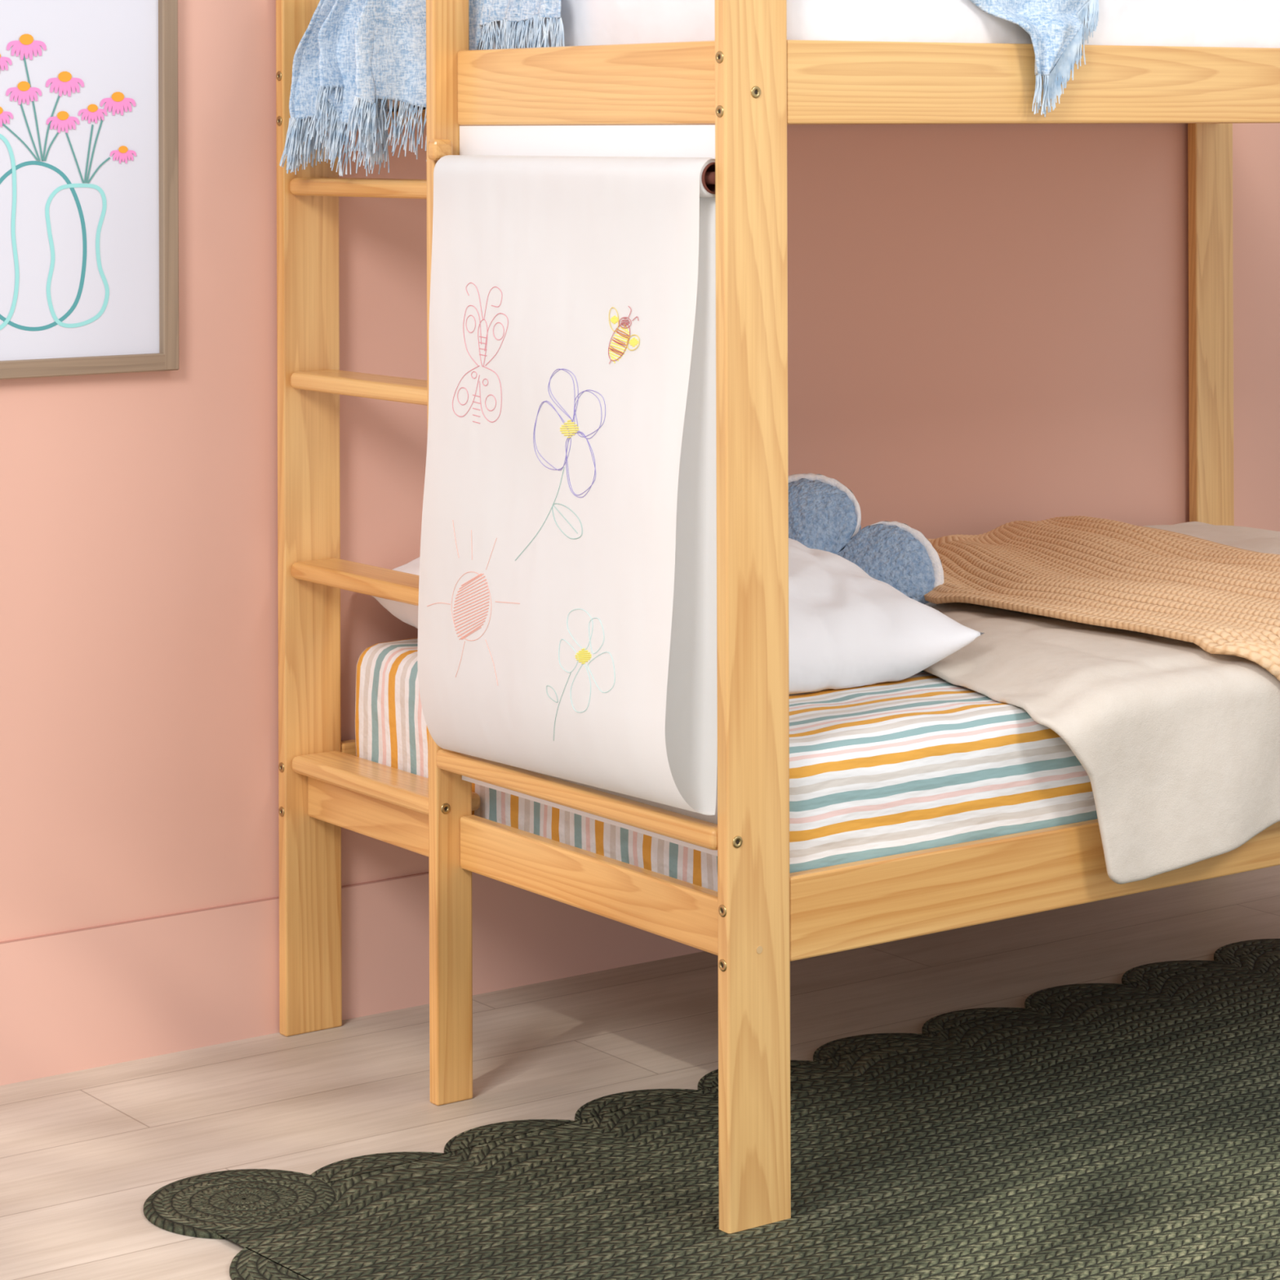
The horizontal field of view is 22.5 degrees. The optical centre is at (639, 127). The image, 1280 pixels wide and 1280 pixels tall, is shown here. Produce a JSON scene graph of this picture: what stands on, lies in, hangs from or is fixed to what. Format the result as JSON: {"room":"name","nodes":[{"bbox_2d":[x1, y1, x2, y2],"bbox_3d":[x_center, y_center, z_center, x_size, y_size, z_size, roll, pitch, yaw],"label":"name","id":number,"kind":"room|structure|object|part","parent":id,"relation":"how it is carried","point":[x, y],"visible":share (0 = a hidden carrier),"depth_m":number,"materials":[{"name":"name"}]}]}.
{"room":"bedroom","nodes":[
{"label":"bedroom","id":0,"kind":"room"},
{"bbox_2d":[0,0,1279,942],"bbox_3d":[-0.036,-0.140,4.704,7.200,2.700,0.100,0,0,-36],"label":"wall","id":1,"kind":"structure","parent":0,"point":[988,324],"depth_m":4.39,"materials":[{"name":"pink paint"}]},
{"bbox_2d":[0,0,178,379],"bbox_3d":[-0.864,-0.095,4.029,0.628,0.825,0.023,0,0,-36],"label":"framed picture","id":2,"kind":"object","parent":1,"relation":"attached to","point":[89,160],"visible":1,"depth_m":4.14,"materials":[{"name":"white paper"}]},
{"bbox_3d":[-0.863,0.307,4.029,0.628,0.022,0.022,0,0,-36],"label":"frame rail","id":3,"kind":"part","parent":2,"relation":"part of","materials":[{"name":"brown wood"}]},
{"bbox_2d":[0,871,428,944],"bbox_3d":[-0.002,1.030,4.661,7.200,0.002,0.004,0,0,-36],"label":"trim","id":4,"kind":"structure","parent":1,"relation":"attached to","point":[427,873],"depth_m":4.22,"materials":[{"name":"pink paint"}]},
{"bbox_2d":[0,871,703,1085],"bbox_3d":[-0.001,1.121,4.661,7.200,0.179,0.004,0,0,-36],"label":"baseboard","id":5,"kind":"structure","parent":1,"relation":"attached to","point":[73,1002],"depth_m":4.27,"materials":[{"name":"pink paint"}]},
{"bbox_2d":[0,865,1279,1279],"bbox_3d":[1.520,1.230,2.555,7.200,0.050,5.200,0,0,-36],"label":"floor","id":6,"kind":"structure","parent":0,"point":[82,1153],"depth_m":4.15,"materials":[{"name":"brown wood"}]},
{"bbox_2d":[143,938,1279,1279],"bbox_3d":[1.011,1.203,3.829,2.865,0.007,1.728,0,0,-36],"label":"rug","id":7,"kind":"object","parent":6,"relation":"on","point":[1130,1130],"visible":0.92,"depth_m":3.70,"materials":[{"name":"green wicker"}]},
{"bbox_2d":[275,0,1279,1233],"bbox_3d":[0.529,0.378,4.425,1.812,1.660,0.992,0,0,-36],"label":"bunk bed","id":8,"kind":"object","parent":6,"relation":"on","point":[731,99],"visible":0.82,"depth_m":3.77,"materials":[{"name":"brown wood"}]},
{"bbox_3d":[-0.445,0.382,4.321,0.087,1.660,0.020,0,0,-36],"label":"post","id":9,"kind":"part","parent":8,"relation":"part of","materials":[{"name":"brown wood"}]},
{"bbox_3d":[0.253,0.875,4.821,1.624,0.093,0.020,0,0,-36],"label":"rail","id":10,"kind":"part","parent":8,"relation":"part of","materials":[{"name":"brown wood"}]},
{"bbox_3d":[-0.332,0.889,4.168,0.023,0.065,0.356,0,0,-36],"label":"rail","id":11,"kind":"part","parent":8,"relation":"part of","materials":[{"name":"brown wood"}]},
{"bbox_2d":[279,0,564,176],"bbox_3d":[-0.243,-0.089,4.106,0.278,0.304,0.549,0,0,-36],"label":"throw blanket","id":12,"kind":"object","parent":8,"relation":"on","point":[352,57],"visible":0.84,"depth_m":4.08,"materials":[{"name":"blue fabric"}]},
{"bbox_3d":[-0.238,0.381,4.005,0.053,1.660,0.020,0,0,-36],"label":"post","id":13,"kind":"part","parent":8,"relation":"part of","materials":[{"name":"brown wood"}]},
{"bbox_2d":[417,155,717,815],"bbox_3d":[-0.095,0.399,3.729,0.094,0.730,0.544,0,0,-36],"label":"paper roll","id":14,"kind":"object","parent":8,"relation":"hanging from","point":[567,606],"visible":1,"depth_m":3.67,"materials":[{"name":"white paper"}]},
{"bbox_3d":[-0.077,0.780,3.755,0.026,0.025,0.572,0,0,-36],"label":"paper guide rail","id":15,"kind":"part","parent":8,"relation":"part of","materials":[{"name":"brown wood"}]},
{"bbox_3d":[-0.052,-0.049,3.775,0.023,0.093,0.572,0,0,-36],"label":"rail","id":16,"kind":"part","parent":8,"relation":"part of","materials":[{"name":"brown wood"}]},
{"bbox_3d":[-0.054,0.404,3.772,0.005,0.812,0.570,0,0,-36],"label":"backing panel","id":17,"kind":"part","parent":8,"relation":"part of","materials":[{"name":"white paper"}]},
{"bbox_3d":[-0.048,0.888,3.775,0.023,0.065,0.572,0,0,-36],"label":"rail","id":18,"kind":"part","parent":8,"relation":"part of","materials":[{"name":"brown wood"}]},
{"bbox_2d":[355,637,1097,891],"bbox_3d":[0.533,0.793,4.422,1.625,0.225,0.941,0,0,-36],"label":"mattress","id":19,"kind":"object","parent":8,"relation":"on","point":[922,760],"visible":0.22,"depth_m":3.76,"materials":[{"name":"multicoloured fabric"}]},
{"bbox_2d":[372,537,984,694],"bbox_3d":[0.019,0.601,4.187,0.500,0.173,0.755,0,0,-31],"label":"pillow","id":20,"kind":"object","parent":19,"relation":"on","point":[849,628],"visible":0.19,"depth_m":3.96,"materials":[{"name":"white fabric"}]},
{"bbox_2d":[788,473,943,606],"bbox_3d":[0.242,0.600,4.467,0.367,0.229,0.163,0,0,15],"label":"cushion","id":21,"kind":"object","parent":19,"relation":"on","point":[824,514],"visible":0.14,"depth_m":4.44,"materials":[{"name":"blue fabric"}]},
{"bbox_2d":[923,521,1279,884],"bbox_3d":[0.700,0.768,4.500,1.249,0.253,1.017,0,0,-36],"label":"duvet","id":22,"kind":"object","parent":19,"relation":"on","point":[1176,742],"visible":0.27,"depth_m":3.87,"materials":[{"name":"fabric"}]},
{"bbox_2d":[924,515,1279,680],"bbox_3d":[0.698,0.717,4.472,0.660,0.240,0.998,0,0,-36],"label":"knitted blanket","id":23,"kind":"object","parent":22,"relation":"on","point":[1220,598],"visible":0.93,"depth_m":4.42,"materials":[{"name":"orange fabric"}]},
{"bbox_3d":[0.123,0.380,3.535,0.087,1.660,0.020,0,0,-36],"label":"post","id":24,"kind":"part","parent":8,"relation":"part of","materials":[{"name":"brown wood"}]},
{"bbox_3d":[0.249,-0.050,4.821,1.624,0.093,0.020,0,0,-36],"label":"rail","id":25,"kind":"part","parent":8,"relation":"part of","materials":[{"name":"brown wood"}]},
{"bbox_2d":[387,0,1279,111],"bbox_3d":[0.533,-0.118,4.427,1.615,0.206,0.952,0,0,-36],"label":"mattress","id":26,"kind":"object","parent":8,"relation":"on","point":[1169,23],"visible":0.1,"depth_m":3.81,"materials":[{"name":"white fabric"}]},
{"bbox_2d":[969,0,1098,116],"bbox_3d":[0.437,-0.118,3.819,0.263,0.213,0.163,0,0,-36],"label":"throw blanket","id":27,"kind":"object","parent":26,"relation":"on","point":[1055,28],"visible":1,"depth_m":3.77,"materials":[{"name":"blue fabric"}]},
{"bbox_3d":[0.815,-0.052,4.038,1.624,0.093,0.020,0,0,-36],"label":"rail","id":28,"kind":"part","parent":8,"relation":"part of","materials":[{"name":"brown wood"}]},
{"bbox_3d":[0.818,0.873,4.038,1.624,0.093,0.020,0,0,-36],"label":"rail","id":29,"kind":"part","parent":8,"relation":"part of","materials":[{"name":"brown wood"}]},
{"bbox_3d":[0.944,0.377,5.324,0.087,1.660,0.020,0,0,-36],"label":"post","id":30,"kind":"part","parent":8,"relation":"part of","materials":[{"name":"brown wood"}]},
{"bbox_3d":[1.225,-0.054,4.930,0.023,0.093,0.949,0,0,-36],"label":"rail","id":31,"kind":"part","parent":8,"relation":"part of","materials":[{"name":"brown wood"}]}
]}

